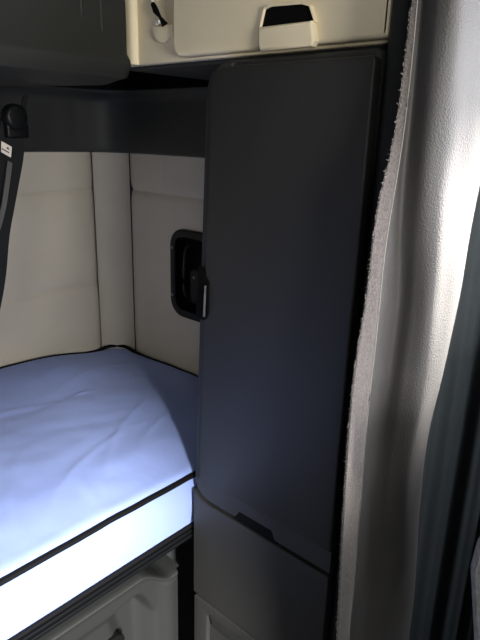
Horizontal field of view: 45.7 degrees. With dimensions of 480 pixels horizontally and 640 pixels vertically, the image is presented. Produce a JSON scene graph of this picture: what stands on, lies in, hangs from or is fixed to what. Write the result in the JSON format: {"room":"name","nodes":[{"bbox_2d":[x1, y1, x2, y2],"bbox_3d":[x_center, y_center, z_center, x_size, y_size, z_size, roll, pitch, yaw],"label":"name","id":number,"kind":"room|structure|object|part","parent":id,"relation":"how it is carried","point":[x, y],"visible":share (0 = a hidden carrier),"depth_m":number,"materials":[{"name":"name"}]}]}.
{"room":"vehicle interior","nodes":[
{"label":"vehicle interior","id":0,"kind":"room"},
{"bbox_2d":[0,152,101,366],"bbox_3d":[-1.226,0.026,1.189,0.092,2.050,2.400,17,23,39],"label":"wall","id":1,"kind":"structure","parent":0,"point":[50,305],"depth_m":1.79,"materials":[{"name":"beige leather"}]},
{"bbox_2d":[0,70,208,157],"bbox_3d":[-0.765,-0.495,0.590,1.185,0.664,2.387,17,23,39],"label":"trim","id":2,"kind":"structure","parent":1,"relation":"attached to","point":[141,112],"depth_m":1.67,"materials":[{"name":"grey plastic"}]},
{"bbox_2d":[92,152,134,351],"bbox_3d":[-0.426,-0.130,1.947,0.116,0.920,0.012,0,18,-5],"label":"wall padding","id":3,"kind":"object","parent":1,"relation":"attached to","point":[111,181],"visible":0.69,"depth_m":1.91,"materials":[{"name":"beige leather"}]},
{"bbox_2d":[129,153,204,375],"bbox_3d":[0.763,0.135,1.026,3.300,2.050,0.095,17,23,39],"label":"wall","id":4,"kind":"structure","parent":0,"point":[167,192],"depth_m":1.82,"materials":[{"name":"beige leather"}]},
{"bbox_2d":[170,229,202,321],"bbox_3d":[-0.135,-0.137,1.741,0.187,0.276,0.052,17,23,39],"label":"wall recess","id":5,"kind":"object","parent":4,"relation":"attached to","point":[185,244],"depth_m":1.77,"materials":[{"name":"black plastic"}]},
{"bbox_2d":[185,238,201,307],"bbox_3d":[-0.119,-0.141,1.757,0.157,0.246,0.006,17,23,39],"label":"handle","id":6,"kind":"object","parent":5,"relation":"on","point":[193,259],"depth_m":1.77,"materials":[{"name":"black plastic"}]},
{"bbox_2d":[125,0,392,80],"bbox_3d":[0.097,-0.719,1.056,0.638,0.470,0.391,17,23,39],"label":"upper cabinet","id":7,"kind":"object","parent":4,"relation":"attached to","point":[178,38],"visible":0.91,"depth_m":0.97,"materials":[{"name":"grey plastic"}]},
{"bbox_3d":[-0.157,-0.588,1.095,0.040,0.045,0.015,12,21,29],"label":"stay arm","id":8,"kind":"part","parent":7,"relation":"part of","materials":[{"name":"black"}]},
{"bbox_2d":[153,24,173,42],"bbox_3d":[-0.147,-0.557,1.111,0.060,0.030,0.014,17,23,39],"label":"socket","id":9,"kind":"object","parent":7,"relation":"attached to","point":[162,33],"depth_m":1.11,"materials":[{"name":"beige plastic"}]},
{"bbox_3d":[0.054,-0.664,0.877,0.452,0.450,0.028,17,23,39],"label":"door","id":10,"kind":"part","parent":7,"relation":"part of","materials":[{"name":"beige plastic"}]},
{"bbox_3d":[0.076,-0.446,0.896,0.112,0.036,0.018,17,23,39],"label":"handle","id":11,"kind":"part","parent":7,"relation":"part of","materials":[{"name":"beige plastic"}]},
{"bbox_2d":[330,0,410,639],"bbox_3d":[0.342,0.099,1.101,0.032,2.050,0.427,17,23,39],"label":"pillar","id":12,"kind":"structure","parent":4,"relation":"attached to","point":[399,22],"depth_m":0.80,"materials":[{"name":"grey plastic"}]},
{"bbox_3d":[-0.007,-0.610,-0.148,3.300,0.050,2.480,17,23,39],"label":"ceiling","id":13,"kind":"structure","parent":0,"visible":0},
{"bbox_2d":[0,0,130,86],"bbox_3d":[-1.055,-0.570,0.551,0.520,0.503,1.955,17,23,39],"label":"overhead cabinet","id":14,"kind":"object","parent":13,"relation":"attached to","point":[43,42],"visible":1,"depth_m":1.05,"materials":[{"name":"grey plastic"}]},
{"bbox_2d":[0,95,28,307],"bbox_3d":[-0.544,-0.195,1.291,0.061,0.606,0.238,14,22,33],"label":"strap","id":15,"kind":"object","parent":14,"relation":"hanging from","point":[14,129],"visible":1,"depth_m":1.27,"materials":[{"name":"black fabric webbing"},{"name":"black plastic"}]},
{"bbox_3d":[-0.522,-0.262,1.256,0.011,0.170,0.075,11,20,27],"label":"cord","id":16,"kind":"part","parent":15,"relation":"part of","materials":[{"name":"grey fabric"}]},
{"bbox_2d":[336,0,479,639],"bbox_3d":[0.285,0.062,0.884,0.310,1.750,0.066,-14,24,-40],"label":"curtain","id":17,"kind":"object","parent":13,"relation":"hanging from","point":[428,194],"visible":1,"depth_m":0.81,"materials":[{"name":"grey fabric"}]},
{"bbox_2d":[409,186,479,639],"bbox_3d":[0.440,0.035,1.062,0.420,1.800,0.144,-3,19,-15],"label":"curtain","id":18,"kind":"object","parent":13,"relation":"hanging from","point":[449,513],"visible":0.46,"depth_m":1.23,"materials":[{"name":"fabric"}]},
{"bbox_3d":[-0.063,1.387,0.502,3.300,0.050,2.480,17,23,39],"label":"floor","id":19,"kind":"structure","parent":0,"visible":0},
{"bbox_2d":[19,526,195,639],"bbox_3d":[-0.935,0.837,1.119,0.799,0.568,2.325,17,23,39],"label":"bunk base","id":20,"kind":"object","parent":19,"relation":"on","point":[153,599],"visible":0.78,"depth_m":1.31,"materials":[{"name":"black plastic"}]},
{"bbox_2d":[0,344,197,639],"bbox_3d":[-0.902,0.463,1.023,0.801,0.200,2.273,17,23,39],"label":"mattress","id":21,"kind":"object","parent":20,"relation":"on","point":[98,446],"visible":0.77,"depth_m":1.27,"materials":[{"name":"blue fabric"}]},
{"bbox_3d":[-0.820,0.950,0.775,0.118,0.470,1.902,17,23,39],"label":"panel","id":22,"kind":"part","parent":20,"relation":"part of","materials":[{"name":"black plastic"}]},
{"bbox_2d":[194,48,387,639],"bbox_3d":[0.159,0.289,1.274,0.366,1.572,0.406,17,23,39],"label":"cabinet","id":23,"kind":"object","parent":19,"relation":"on","point":[291,142],"visible":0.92,"depth_m":1.01,"materials":[{"name":"black plastic"}]},
{"bbox_3d":[-0.069,-0.036,1.110,0.005,0.063,0.007,-7,20,-25],"label":"lever","id":24,"kind":"part","parent":23,"relation":"part of","materials":[{"name":"grey metal"}]},
{"bbox_3d":[0.027,0.848,1.314,0.360,0.317,0.024,17,23,39],"label":"drawer","id":25,"kind":"part","parent":23,"relation":"part of","materials":[{"name":"grey plastic"}]},
{"bbox_2d":[470,537,479,639],"bbox_3d":[0.630,0.740,0.676,0.682,1.108,0.508,17,23,39],"label":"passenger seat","id":26,"kind":"object","parent":19,"relation":"on","point":[475,563],"visible":1,"depth_m":0.56,"materials":[{"name":"grey fabric"}]}
]}

